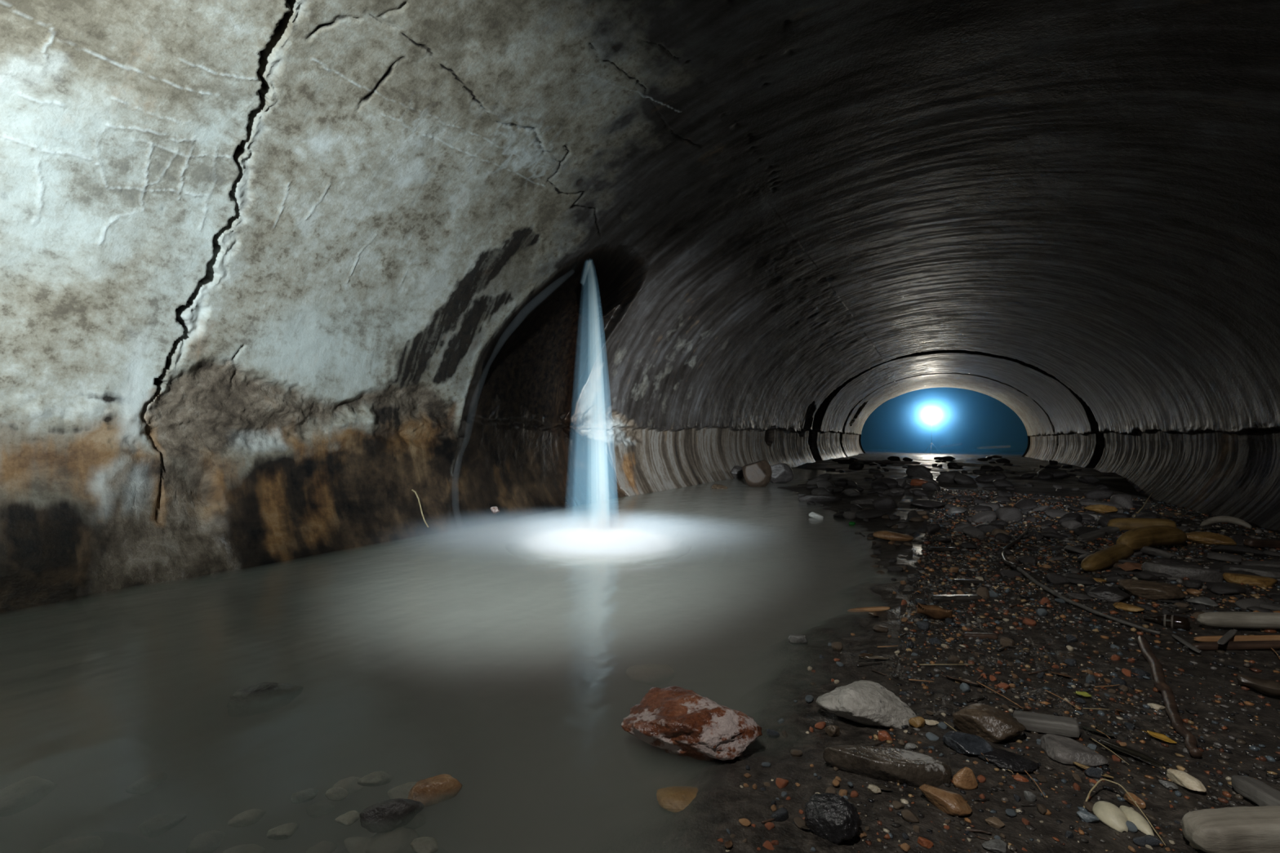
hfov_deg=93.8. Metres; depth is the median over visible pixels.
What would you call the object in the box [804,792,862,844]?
rock
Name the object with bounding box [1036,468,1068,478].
cobbles
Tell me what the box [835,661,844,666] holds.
pebble
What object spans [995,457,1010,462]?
cobbles
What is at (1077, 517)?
cobbles
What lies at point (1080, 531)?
slab
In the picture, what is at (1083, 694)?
leaf
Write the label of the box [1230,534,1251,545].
slab
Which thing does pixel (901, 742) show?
pebble
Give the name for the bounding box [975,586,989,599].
pebble
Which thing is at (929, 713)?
pebble
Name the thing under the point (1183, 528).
cobbles
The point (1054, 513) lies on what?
cobbles
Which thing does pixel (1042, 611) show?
pebble
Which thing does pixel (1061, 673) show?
pebble
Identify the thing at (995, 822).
pebble
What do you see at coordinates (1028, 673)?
twig
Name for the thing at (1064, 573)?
slab
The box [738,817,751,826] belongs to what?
pebble
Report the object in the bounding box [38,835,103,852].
submerged stone
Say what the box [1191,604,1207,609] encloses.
stone
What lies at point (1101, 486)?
cobbles
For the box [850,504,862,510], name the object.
cobbles
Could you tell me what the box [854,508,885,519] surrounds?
cobbles
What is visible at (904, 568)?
stone
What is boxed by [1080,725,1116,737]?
leaf
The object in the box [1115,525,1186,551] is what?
log
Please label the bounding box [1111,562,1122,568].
stone
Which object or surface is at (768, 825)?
pebble
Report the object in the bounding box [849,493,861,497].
cobbles
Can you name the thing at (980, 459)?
cobbles
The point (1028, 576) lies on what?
twig
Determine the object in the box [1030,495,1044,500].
cobbles
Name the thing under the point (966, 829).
twig
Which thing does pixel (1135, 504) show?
cobbles
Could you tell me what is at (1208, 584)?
slab
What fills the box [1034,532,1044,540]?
cobbles
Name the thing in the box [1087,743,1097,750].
pebble
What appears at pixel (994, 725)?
rock
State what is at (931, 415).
work lamp
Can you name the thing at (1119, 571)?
slab
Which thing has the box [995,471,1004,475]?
cobbles
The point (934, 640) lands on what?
pebble
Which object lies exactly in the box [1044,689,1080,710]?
needle
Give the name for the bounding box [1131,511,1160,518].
cobbles
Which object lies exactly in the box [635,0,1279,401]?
ceiling
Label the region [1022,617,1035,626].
pebble
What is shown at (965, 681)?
leaf
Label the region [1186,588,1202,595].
stone
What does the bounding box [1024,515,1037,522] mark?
cobbles
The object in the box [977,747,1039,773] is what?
clod
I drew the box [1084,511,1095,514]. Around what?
cobbles
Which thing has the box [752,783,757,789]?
pebble
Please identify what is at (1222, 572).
slab
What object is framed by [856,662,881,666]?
twig
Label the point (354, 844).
submerged stone
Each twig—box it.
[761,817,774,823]
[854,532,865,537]
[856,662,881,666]
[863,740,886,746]
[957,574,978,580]
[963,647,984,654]
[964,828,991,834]
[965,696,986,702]
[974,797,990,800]
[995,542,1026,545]
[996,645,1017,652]
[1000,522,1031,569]
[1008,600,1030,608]
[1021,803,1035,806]
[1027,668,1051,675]
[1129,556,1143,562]
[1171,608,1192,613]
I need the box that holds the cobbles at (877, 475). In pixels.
[873,472,884,479]
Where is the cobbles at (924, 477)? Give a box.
[911,475,937,484]
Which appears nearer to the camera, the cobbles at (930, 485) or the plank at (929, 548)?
the plank at (929, 548)
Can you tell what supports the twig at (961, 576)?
on the floor
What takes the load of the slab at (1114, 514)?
on the floor
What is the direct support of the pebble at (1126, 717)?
on the floor
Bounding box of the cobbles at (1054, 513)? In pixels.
[1044,508,1066,517]
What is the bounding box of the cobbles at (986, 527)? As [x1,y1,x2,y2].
[975,522,1004,533]
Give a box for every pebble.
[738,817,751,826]
[743,773,751,777]
[745,764,750,770]
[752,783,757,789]
[761,762,770,767]
[762,840,774,849]
[763,782,770,786]
[764,822,774,830]
[766,728,779,738]
[770,800,776,805]
[770,804,777,812]
[770,840,778,845]
[771,808,788,822]
[775,777,788,789]
[777,718,783,724]
[781,729,787,737]
[781,791,787,796]
[790,749,802,756]
[792,816,806,829]
[804,694,813,702]
[808,726,813,732]
[814,721,826,729]
[824,724,839,737]
[825,786,835,794]
[831,641,843,651]
[831,778,839,786]
[832,766,839,771]
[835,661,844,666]
[835,776,841,782]
[839,789,847,796]
[847,782,853,786]
[849,790,858,797]
[857,830,866,838]
[864,826,869,831]
[867,784,881,793]
[872,624,888,632]
[877,730,893,742]
[892,800,904,809]
[897,739,904,745]
[898,691,907,695]
[899,843,910,852]
[900,580,906,584]
[901,599,906,604]
[901,617,908,622]
[901,808,919,822]
[902,832,909,839]
[904,742,916,750]
[906,640,914,648]
[908,716,925,728]
[912,825,919,832]
[914,598,925,604]
[915,621,929,630]
[924,719,939,725]
[924,732,938,741]
[925,710,934,715]
[928,637,942,644]
[937,721,947,729]
[941,644,950,648]
[943,825,949,829]
[944,617,953,624]
[944,818,951,824]
[946,654,959,662]
[948,566,958,573]
[955,590,964,594]
[960,682,969,692]
[963,587,971,592]
[975,576,983,581]
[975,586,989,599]
[977,774,986,782]
[978,793,985,799]
[984,817,1004,828]
[988,590,998,597]
[989,675,996,680]
[993,835,1000,839]
[997,682,1009,689]
[1000,637,1015,648]
[1000,833,1005,839]
[1001,703,1009,710]
[1004,808,1016,817]
[1006,662,1014,666]
[1008,683,1015,688]
[1010,673,1018,678]
[1013,774,1028,782]
[1013,794,1020,802]
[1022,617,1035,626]
[1022,817,1029,825]
[1023,791,1036,802]
[1035,608,1047,616]
[1035,738,1040,745]
[1035,804,1047,814]
[1037,673,1043,679]
[1039,597,1050,604]
[1051,664,1059,668]
[1054,598,1067,604]
[1058,653,1066,657]
[1060,671,1069,677]
[1063,634,1078,639]
[1064,658,1076,666]
[1065,831,1073,838]
[1066,634,1077,642]
[1066,645,1074,651]
[1071,773,1082,782]
[1072,782,1080,791]
[1075,697,1086,703]
[1076,810,1099,822]
[1083,617,1091,622]
[1083,801,1093,812]
[1084,767,1105,778]
[1085,675,1096,684]
[1086,669,1093,675]
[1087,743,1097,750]
[1088,778,1097,784]
[1103,678,1111,683]
[1107,688,1116,693]
[1110,644,1119,648]
[1110,654,1120,660]
[1111,677,1126,686]
[1111,755,1120,761]
[1118,684,1128,692]
[1118,742,1127,746]
[1121,668,1131,677]
[1123,714,1130,719]
[1123,791,1146,808]
[1124,722,1134,730]
[1125,820,1137,832]
[1127,658,1134,662]
[1128,845,1136,852]
[1131,667,1151,676]
[1133,836,1146,846]
[1135,675,1143,679]
[1144,835,1164,846]
[1145,844,1152,849]
[1146,702,1165,711]
[1158,779,1178,789]
[1160,833,1167,838]
[1168,840,1175,844]
[1189,842,1199,849]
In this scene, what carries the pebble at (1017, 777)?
on the floor
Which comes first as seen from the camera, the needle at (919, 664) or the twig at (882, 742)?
the twig at (882, 742)
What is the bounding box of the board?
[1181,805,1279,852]
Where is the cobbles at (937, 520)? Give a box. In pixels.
[933,519,942,522]
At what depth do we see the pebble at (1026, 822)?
0.68 m
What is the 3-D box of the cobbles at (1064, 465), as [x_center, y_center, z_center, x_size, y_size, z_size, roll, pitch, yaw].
[7.418,0.695,10.401,0.155,0.078,0.157,0,-1,29]
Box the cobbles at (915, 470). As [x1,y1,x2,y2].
[906,465,933,477]
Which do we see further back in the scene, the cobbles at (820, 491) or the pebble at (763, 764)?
the cobbles at (820, 491)
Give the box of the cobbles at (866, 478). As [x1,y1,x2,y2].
[864,477,872,480]
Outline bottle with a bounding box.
[1143,614,1190,631]
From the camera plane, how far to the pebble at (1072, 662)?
1.15 m
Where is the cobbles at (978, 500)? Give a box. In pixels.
[973,498,985,503]
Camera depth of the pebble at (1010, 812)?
0.70 m
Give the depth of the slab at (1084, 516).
3.06 m
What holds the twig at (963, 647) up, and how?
on the floor
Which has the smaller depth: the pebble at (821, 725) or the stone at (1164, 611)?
the pebble at (821, 725)
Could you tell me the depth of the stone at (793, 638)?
1.35 m
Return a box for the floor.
[0,448,1279,852]
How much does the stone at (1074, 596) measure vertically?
0.014 m
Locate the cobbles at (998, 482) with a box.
[992,479,1013,487]
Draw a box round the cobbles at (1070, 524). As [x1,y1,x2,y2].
[1060,520,1083,528]
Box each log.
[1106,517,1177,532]
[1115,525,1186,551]
[1196,611,1279,629]
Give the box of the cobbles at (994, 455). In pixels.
[991,454,1002,457]
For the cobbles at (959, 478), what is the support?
on the floor
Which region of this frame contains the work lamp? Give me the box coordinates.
[924,413,941,453]
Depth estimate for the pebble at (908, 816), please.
0.69 m
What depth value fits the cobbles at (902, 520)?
3.21 m
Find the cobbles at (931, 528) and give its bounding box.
[925,523,941,534]
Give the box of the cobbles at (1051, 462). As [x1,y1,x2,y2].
[1048,460,1057,464]
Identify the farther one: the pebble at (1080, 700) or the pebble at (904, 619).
the pebble at (904, 619)
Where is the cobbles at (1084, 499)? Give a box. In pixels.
[1079,497,1094,501]
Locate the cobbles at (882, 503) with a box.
[873,496,897,509]
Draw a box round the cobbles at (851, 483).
[846,480,857,486]
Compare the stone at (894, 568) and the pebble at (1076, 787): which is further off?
the stone at (894, 568)
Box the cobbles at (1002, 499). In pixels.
[994,496,1011,502]
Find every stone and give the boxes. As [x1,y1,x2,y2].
[0,776,57,817]
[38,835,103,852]
[125,773,167,795]
[138,813,186,838]
[186,830,226,852]
[222,844,265,852]
[226,682,303,718]
[227,808,266,827]
[266,822,298,840]
[290,788,318,804]
[305,840,337,852]
[324,786,349,800]
[331,776,364,794]
[334,810,359,826]
[343,836,370,852]
[357,771,392,786]
[360,798,424,833]
[364,826,419,852]
[386,782,417,799]
[407,773,462,807]
[409,836,438,852]
[490,506,500,514]
[626,663,674,686]
[656,786,697,813]
[708,813,715,817]
[711,484,727,488]
[787,634,808,643]
[818,473,832,479]
[832,511,844,518]
[850,498,872,504]
[872,530,914,541]
[872,549,881,554]
[875,569,884,576]
[881,514,888,519]
[882,488,905,496]
[886,523,895,527]
[887,565,902,572]
[888,557,897,562]
[891,524,897,528]
[893,542,901,546]
[901,565,907,570]
[903,542,912,546]
[906,577,919,582]
[908,516,924,522]
[909,498,946,509]
[910,479,928,485]
[916,511,927,515]
[917,836,933,848]
[919,783,972,816]
[935,536,951,542]
[946,506,967,515]
[951,551,959,555]
[952,767,977,790]
[960,542,977,548]
[981,839,1006,852]
[990,520,1008,526]
[991,528,1009,536]
[995,533,1012,542]
[996,548,1013,555]
[1000,569,1022,577]
[1005,555,1016,558]
[1007,557,1016,562]
[1017,555,1036,564]
[1040,733,1108,766]
[1042,564,1051,568]
[1045,573,1071,584]
[1066,592,1093,599]
[1084,504,1117,513]
[1084,586,1095,593]
[1092,577,1106,582]
[1092,800,1128,832]
[1095,573,1102,577]
[1106,574,1126,583]
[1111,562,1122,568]
[1112,602,1144,612]
[1133,571,1159,581]
[1136,604,1155,611]
[1150,557,1203,567]
[1162,608,1171,614]
[1166,768,1206,792]
[1173,602,1189,608]
[1185,531,1236,545]
[1185,579,1203,590]
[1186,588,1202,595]
[1186,596,1218,607]
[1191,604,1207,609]
[1191,612,1205,618]
[1221,564,1279,578]
[1222,573,1277,587]
[1266,592,1279,597]
[1270,594,1279,600]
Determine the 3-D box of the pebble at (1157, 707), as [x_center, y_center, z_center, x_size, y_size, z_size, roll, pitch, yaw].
[0.825,0.447,0.957,0.018,0.010,0.020,1,-1,-4]
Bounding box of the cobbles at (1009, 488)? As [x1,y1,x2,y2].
[1004,486,1015,490]
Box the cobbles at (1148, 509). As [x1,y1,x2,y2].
[1141,508,1151,511]
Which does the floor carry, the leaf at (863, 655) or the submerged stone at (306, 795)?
the leaf at (863, 655)
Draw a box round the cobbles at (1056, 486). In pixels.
[1052,484,1062,488]
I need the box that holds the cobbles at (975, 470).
[973,469,986,473]
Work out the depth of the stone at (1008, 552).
2.27 m
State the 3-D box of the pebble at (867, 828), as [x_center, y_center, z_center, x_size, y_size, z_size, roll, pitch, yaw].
[0.261,0.463,0.688,0.005,0.004,0.007,0,-1,13]
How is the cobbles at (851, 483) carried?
on the floor
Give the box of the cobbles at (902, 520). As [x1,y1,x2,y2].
[898,519,906,522]
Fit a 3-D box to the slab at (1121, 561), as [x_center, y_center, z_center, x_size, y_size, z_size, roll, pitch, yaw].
[1.653,0.466,2.048,0.067,0.033,0.087,0,-1,19]
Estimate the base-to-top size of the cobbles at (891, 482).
0.112 m
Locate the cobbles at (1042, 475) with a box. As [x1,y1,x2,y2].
[1037,471,1053,479]
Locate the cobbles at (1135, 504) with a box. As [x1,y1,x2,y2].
[1133,501,1142,507]
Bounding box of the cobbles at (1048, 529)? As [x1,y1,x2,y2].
[1041,527,1057,533]
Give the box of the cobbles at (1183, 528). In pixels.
[1177,525,1190,532]
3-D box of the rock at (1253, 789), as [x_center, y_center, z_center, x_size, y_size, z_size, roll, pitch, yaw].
[0.728,0.431,0.691,0.027,0.022,0.083,1,-1,5]
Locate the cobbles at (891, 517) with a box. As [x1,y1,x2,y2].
[888,515,900,519]
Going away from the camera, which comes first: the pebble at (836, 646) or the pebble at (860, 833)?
the pebble at (860, 833)
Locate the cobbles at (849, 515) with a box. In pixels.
[842,510,859,519]
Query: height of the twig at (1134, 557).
0.010 m
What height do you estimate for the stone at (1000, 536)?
0.041 m
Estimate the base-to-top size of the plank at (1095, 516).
0.031 m
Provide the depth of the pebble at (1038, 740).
0.85 m
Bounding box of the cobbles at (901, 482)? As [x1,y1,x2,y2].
[896,478,906,486]
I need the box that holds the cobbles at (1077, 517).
[1057,512,1082,524]
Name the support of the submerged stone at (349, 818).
on the floor
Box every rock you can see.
[620,685,762,760]
[730,465,743,478]
[742,459,772,487]
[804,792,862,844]
[815,680,917,728]
[822,745,952,787]
[942,731,993,756]
[952,703,1026,743]
[1080,544,1133,572]
[1086,586,1130,602]
[1116,579,1185,600]
[1231,775,1279,806]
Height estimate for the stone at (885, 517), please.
0.032 m
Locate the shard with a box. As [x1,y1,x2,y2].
[1117,561,1142,571]
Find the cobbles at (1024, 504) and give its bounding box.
[1014,497,1037,510]
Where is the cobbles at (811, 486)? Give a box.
[805,484,817,489]
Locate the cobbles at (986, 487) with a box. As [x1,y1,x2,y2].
[982,486,996,489]
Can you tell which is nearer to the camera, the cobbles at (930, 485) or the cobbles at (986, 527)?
the cobbles at (986, 527)
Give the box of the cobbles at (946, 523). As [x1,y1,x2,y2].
[940,521,951,525]
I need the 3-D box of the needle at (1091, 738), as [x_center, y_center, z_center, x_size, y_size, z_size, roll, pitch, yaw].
[0.645,0.445,0.821,0.004,0.002,0.072,1,-1,3]
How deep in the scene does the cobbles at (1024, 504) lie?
3.55 m
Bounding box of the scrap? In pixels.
[808,511,823,520]
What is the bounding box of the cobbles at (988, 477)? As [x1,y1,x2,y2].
[975,474,1006,482]
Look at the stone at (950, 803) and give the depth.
0.71 m
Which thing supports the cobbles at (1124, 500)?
on the floor
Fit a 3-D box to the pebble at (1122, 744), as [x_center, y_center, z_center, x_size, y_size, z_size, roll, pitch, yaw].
[0.678,0.447,0.841,0.010,0.005,0.008,1,-1,0]
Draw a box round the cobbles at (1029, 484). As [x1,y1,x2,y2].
[1025,482,1034,487]
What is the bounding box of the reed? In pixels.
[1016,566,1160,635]
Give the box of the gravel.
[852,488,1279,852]
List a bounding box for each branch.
[1135,635,1202,759]
[1191,640,1279,650]
[1200,515,1252,528]
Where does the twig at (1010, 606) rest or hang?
on the floor
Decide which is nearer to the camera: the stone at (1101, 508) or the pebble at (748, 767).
the pebble at (748, 767)
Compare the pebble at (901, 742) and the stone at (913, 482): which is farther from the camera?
the stone at (913, 482)
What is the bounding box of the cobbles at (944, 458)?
[938,456,955,460]
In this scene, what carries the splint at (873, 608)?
on the floor
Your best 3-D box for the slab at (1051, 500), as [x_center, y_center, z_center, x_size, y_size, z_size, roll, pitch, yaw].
[2.713,0.490,3.919,0.092,0.025,0.083,1,-1,-23]
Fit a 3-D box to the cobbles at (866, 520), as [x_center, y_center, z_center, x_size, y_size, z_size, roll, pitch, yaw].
[1.267,0.524,3.341,0.036,0.026,0.051,1,-1,-12]
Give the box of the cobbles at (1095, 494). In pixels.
[1084,489,1113,499]
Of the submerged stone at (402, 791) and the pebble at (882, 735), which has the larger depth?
the pebble at (882, 735)
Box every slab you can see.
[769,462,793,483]
[798,494,841,503]
[1022,546,1038,550]
[1026,531,1039,536]
[1036,520,1053,525]
[1039,546,1063,551]
[1040,531,1068,539]
[1047,498,1061,502]
[1048,556,1065,560]
[1062,542,1076,545]
[1062,545,1085,548]
[1062,573,1080,575]
[1062,573,1097,585]
[1063,545,1094,554]
[1066,506,1084,511]
[1069,568,1079,573]
[1073,526,1108,537]
[1076,511,1094,519]
[1077,554,1090,562]
[1078,500,1120,507]
[1101,571,1116,576]
[1107,512,1131,518]
[1111,533,1123,537]
[1111,535,1119,544]
[1111,568,1138,575]
[1118,559,1137,564]
[1133,551,1142,555]
[1138,546,1182,558]
[1141,561,1223,582]
[1141,570,1171,577]
[1160,600,1185,604]
[1164,613,1188,617]
[1165,577,1182,580]
[1184,558,1204,561]
[1186,548,1203,552]
[1201,609,1212,613]
[1204,582,1218,589]
[1206,552,1242,563]
[1208,564,1222,570]
[1208,582,1246,595]
[1210,545,1269,556]
[1212,563,1231,566]
[1218,570,1261,576]
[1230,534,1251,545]
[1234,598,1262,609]
[1240,560,1279,568]
[1246,605,1272,612]
[1257,597,1274,603]
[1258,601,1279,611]
[1262,550,1279,556]
[1263,558,1279,561]
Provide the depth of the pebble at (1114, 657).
1.18 m
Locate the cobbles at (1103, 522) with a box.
[1096,516,1114,527]
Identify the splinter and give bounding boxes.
[1171,634,1201,653]
[1217,629,1236,644]
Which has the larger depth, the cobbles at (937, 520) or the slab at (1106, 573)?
the cobbles at (937, 520)
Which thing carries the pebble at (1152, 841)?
on the floor
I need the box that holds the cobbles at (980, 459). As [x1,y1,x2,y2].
[977,457,987,461]
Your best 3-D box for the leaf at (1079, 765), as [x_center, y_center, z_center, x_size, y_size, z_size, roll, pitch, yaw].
[0.586,0.447,0.781,0.013,0.006,0.053,1,-1,-31]
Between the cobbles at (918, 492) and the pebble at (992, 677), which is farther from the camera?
the cobbles at (918, 492)
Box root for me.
[411,488,428,528]
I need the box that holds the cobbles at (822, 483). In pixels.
[815,480,833,488]
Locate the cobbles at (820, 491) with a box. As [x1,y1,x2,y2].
[811,487,833,495]
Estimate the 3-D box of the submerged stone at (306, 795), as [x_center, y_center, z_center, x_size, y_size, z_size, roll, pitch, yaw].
[-0.440,0.482,0.785,0.031,0.013,0.025,1,-1,-29]
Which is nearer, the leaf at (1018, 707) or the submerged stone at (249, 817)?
the submerged stone at (249, 817)
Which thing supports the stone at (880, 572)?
on the floor
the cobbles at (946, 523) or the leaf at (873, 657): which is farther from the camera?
the cobbles at (946, 523)
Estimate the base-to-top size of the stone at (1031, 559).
0.039 m
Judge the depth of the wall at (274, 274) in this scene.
2.17 m
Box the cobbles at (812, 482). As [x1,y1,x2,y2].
[806,476,828,484]
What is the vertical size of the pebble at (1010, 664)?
0.010 m
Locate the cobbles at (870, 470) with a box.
[868,468,880,472]
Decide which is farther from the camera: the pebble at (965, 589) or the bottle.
the pebble at (965, 589)
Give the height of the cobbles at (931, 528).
0.061 m
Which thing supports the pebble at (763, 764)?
on the floor
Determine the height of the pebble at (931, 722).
0.008 m
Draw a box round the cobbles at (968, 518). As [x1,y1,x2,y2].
[966,516,973,522]
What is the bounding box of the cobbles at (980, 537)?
[977,535,986,539]
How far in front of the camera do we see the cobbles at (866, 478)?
6.16 m
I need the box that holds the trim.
[858,388,1030,457]
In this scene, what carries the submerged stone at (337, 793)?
in the pool water
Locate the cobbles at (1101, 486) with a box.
[1094,484,1109,489]
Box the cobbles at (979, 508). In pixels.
[972,505,992,511]
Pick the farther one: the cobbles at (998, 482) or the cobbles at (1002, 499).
the cobbles at (998, 482)
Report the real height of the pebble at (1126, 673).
0.014 m
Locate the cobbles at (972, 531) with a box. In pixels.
[961,526,984,537]
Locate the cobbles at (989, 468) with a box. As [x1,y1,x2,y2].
[979,465,995,471]
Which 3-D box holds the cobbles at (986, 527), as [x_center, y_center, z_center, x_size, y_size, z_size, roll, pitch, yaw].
[1.612,0.478,2.780,0.137,0.059,0.085,0,-1,30]
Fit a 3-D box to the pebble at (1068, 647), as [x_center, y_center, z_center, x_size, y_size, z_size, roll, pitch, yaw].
[0.888,0.459,1.238,0.014,0.012,0.016,1,-1,-22]
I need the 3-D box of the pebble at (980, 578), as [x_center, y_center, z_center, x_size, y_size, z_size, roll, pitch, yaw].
[1.075,0.482,1.892,0.018,0.014,0.026,1,-1,-36]
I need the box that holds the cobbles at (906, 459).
[902,457,912,461]
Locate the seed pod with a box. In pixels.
[1119,805,1154,835]
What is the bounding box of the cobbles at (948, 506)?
[944,503,955,509]
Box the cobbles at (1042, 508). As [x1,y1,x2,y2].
[1031,505,1051,511]
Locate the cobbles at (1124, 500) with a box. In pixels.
[1110,493,1133,509]
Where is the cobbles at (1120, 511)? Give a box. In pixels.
[1115,509,1124,513]
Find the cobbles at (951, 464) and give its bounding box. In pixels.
[946,462,962,467]
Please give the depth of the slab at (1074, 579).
1.79 m
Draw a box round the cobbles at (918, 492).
[912,488,928,496]
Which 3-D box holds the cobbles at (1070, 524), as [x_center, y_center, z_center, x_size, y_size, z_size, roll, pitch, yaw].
[2.017,0.460,2.796,0.066,0.052,0.070,1,-1,1]
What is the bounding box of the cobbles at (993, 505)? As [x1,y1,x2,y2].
[977,502,999,510]
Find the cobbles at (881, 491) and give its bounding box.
[875,488,884,493]
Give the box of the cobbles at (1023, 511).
[1020,509,1030,513]
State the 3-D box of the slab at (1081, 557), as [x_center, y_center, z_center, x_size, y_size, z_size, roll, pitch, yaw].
[1.585,0.468,2.079,0.103,0.059,0.160,0,-1,39]
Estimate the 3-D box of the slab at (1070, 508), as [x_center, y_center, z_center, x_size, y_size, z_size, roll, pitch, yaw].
[2.502,0.476,3.434,0.091,0.039,0.125,0,-1,26]
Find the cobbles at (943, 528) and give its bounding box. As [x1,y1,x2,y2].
[940,526,946,531]
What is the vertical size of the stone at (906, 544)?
0.017 m
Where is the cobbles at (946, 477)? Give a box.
[936,471,962,482]
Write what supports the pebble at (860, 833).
on the floor
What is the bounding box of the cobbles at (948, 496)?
[941,493,955,499]
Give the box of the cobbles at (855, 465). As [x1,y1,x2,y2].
[848,462,864,469]
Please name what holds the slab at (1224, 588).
on the gravel
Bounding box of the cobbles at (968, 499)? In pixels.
[957,495,973,502]
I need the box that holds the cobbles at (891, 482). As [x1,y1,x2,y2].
[871,477,897,488]
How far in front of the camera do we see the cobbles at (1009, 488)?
4.97 m
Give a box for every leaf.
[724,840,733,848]
[800,826,809,829]
[858,653,873,657]
[860,655,889,660]
[870,783,892,791]
[911,602,952,619]
[940,674,981,685]
[1009,705,1031,709]
[1050,671,1073,677]
[1072,691,1091,697]
[1072,761,1113,779]
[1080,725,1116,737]
[1086,730,1168,768]
[1095,724,1106,731]
[1115,708,1128,713]
[1142,729,1177,744]
[1228,673,1279,696]
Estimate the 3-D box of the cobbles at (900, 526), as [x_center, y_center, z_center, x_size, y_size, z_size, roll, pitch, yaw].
[1.338,0.510,3.069,0.072,0.031,0.049,2,-1,-41]
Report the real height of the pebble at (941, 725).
0.010 m
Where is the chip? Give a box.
[848,521,855,525]
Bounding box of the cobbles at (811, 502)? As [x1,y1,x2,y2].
[806,501,815,506]
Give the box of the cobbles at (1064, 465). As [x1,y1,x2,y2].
[1062,464,1072,467]
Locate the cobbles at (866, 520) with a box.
[863,518,870,522]
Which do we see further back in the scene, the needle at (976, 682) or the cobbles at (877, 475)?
the cobbles at (877, 475)
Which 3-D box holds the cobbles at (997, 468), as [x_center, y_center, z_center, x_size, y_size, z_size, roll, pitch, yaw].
[5.320,0.631,8.909,0.154,0.088,0.168,1,-1,-14]
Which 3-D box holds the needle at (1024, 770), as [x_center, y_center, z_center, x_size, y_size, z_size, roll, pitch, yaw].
[0.499,0.450,0.757,0.002,0.004,0.064,0,-1,14]
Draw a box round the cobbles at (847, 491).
[841,488,859,496]
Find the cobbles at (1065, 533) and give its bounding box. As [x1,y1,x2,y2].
[1061,532,1072,536]
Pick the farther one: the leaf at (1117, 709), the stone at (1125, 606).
the stone at (1125, 606)
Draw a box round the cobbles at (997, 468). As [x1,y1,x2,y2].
[994,466,1003,471]
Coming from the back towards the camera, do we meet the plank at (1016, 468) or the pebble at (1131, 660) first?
the plank at (1016, 468)
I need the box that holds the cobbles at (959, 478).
[953,473,976,484]
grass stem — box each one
[1083,778,1166,846]
[1133,492,1152,516]
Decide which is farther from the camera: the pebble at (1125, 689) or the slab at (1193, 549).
the slab at (1193, 549)
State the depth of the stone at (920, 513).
3.46 m
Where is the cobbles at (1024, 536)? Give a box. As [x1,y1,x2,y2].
[1015,534,1028,538]
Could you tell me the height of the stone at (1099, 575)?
0.014 m
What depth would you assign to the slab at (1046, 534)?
2.56 m
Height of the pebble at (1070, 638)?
0.017 m
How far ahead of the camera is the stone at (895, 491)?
4.54 m
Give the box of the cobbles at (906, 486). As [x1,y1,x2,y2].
[902,484,911,488]
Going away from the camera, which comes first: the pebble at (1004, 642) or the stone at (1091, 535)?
the pebble at (1004, 642)
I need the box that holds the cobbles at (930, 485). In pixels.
[921,481,940,489]
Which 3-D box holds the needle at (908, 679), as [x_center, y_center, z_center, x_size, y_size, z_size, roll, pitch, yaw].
[0.510,0.461,1.086,0.041,0.004,0.002,0,-1,20]
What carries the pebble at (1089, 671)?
on the floor
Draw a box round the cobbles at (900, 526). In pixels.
[896,523,906,528]
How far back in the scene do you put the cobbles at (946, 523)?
3.05 m
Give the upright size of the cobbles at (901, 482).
0.099 m
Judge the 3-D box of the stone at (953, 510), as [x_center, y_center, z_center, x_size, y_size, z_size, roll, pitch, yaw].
[1.818,0.485,3.417,0.104,0.048,0.078,1,-1,-10]
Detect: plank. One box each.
[831,459,920,464]
[926,546,957,551]
[930,594,982,601]
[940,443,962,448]
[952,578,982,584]
[955,462,1035,471]
[962,632,998,639]
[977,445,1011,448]
[1012,711,1080,737]
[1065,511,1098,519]
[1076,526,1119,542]
[1243,538,1279,548]
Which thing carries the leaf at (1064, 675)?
on the floor
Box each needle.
[908,679,933,682]
[919,663,973,665]
[976,681,1022,708]
[1024,769,1044,797]
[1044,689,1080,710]
[1082,707,1110,710]
[1090,737,1128,764]
[1094,684,1119,687]
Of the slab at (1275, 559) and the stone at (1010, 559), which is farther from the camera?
the stone at (1010, 559)
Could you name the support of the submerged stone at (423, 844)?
on the floor
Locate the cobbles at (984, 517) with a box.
[971,511,996,523]
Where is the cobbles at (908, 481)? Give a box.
[903,478,911,484]
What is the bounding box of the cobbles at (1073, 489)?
[1070,487,1079,490]
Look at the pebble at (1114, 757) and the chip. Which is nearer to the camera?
the pebble at (1114, 757)
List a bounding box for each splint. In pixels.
[847,606,890,612]
[1192,635,1279,642]
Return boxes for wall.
[0,0,906,782]
[1001,226,1279,530]
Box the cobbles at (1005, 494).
[996,491,1013,497]
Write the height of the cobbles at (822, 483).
0.097 m
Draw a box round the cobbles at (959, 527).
[953,523,972,532]
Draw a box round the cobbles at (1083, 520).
[1081,519,1091,524]
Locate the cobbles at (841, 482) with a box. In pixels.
[833,478,848,486]
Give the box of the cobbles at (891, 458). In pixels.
[887,456,900,461]
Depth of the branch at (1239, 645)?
1.21 m
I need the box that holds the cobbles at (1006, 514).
[995,507,1022,521]
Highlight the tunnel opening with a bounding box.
[860,386,1027,452]
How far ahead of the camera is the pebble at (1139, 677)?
1.07 m
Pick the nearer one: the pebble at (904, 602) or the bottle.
the bottle
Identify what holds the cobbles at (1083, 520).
on the floor

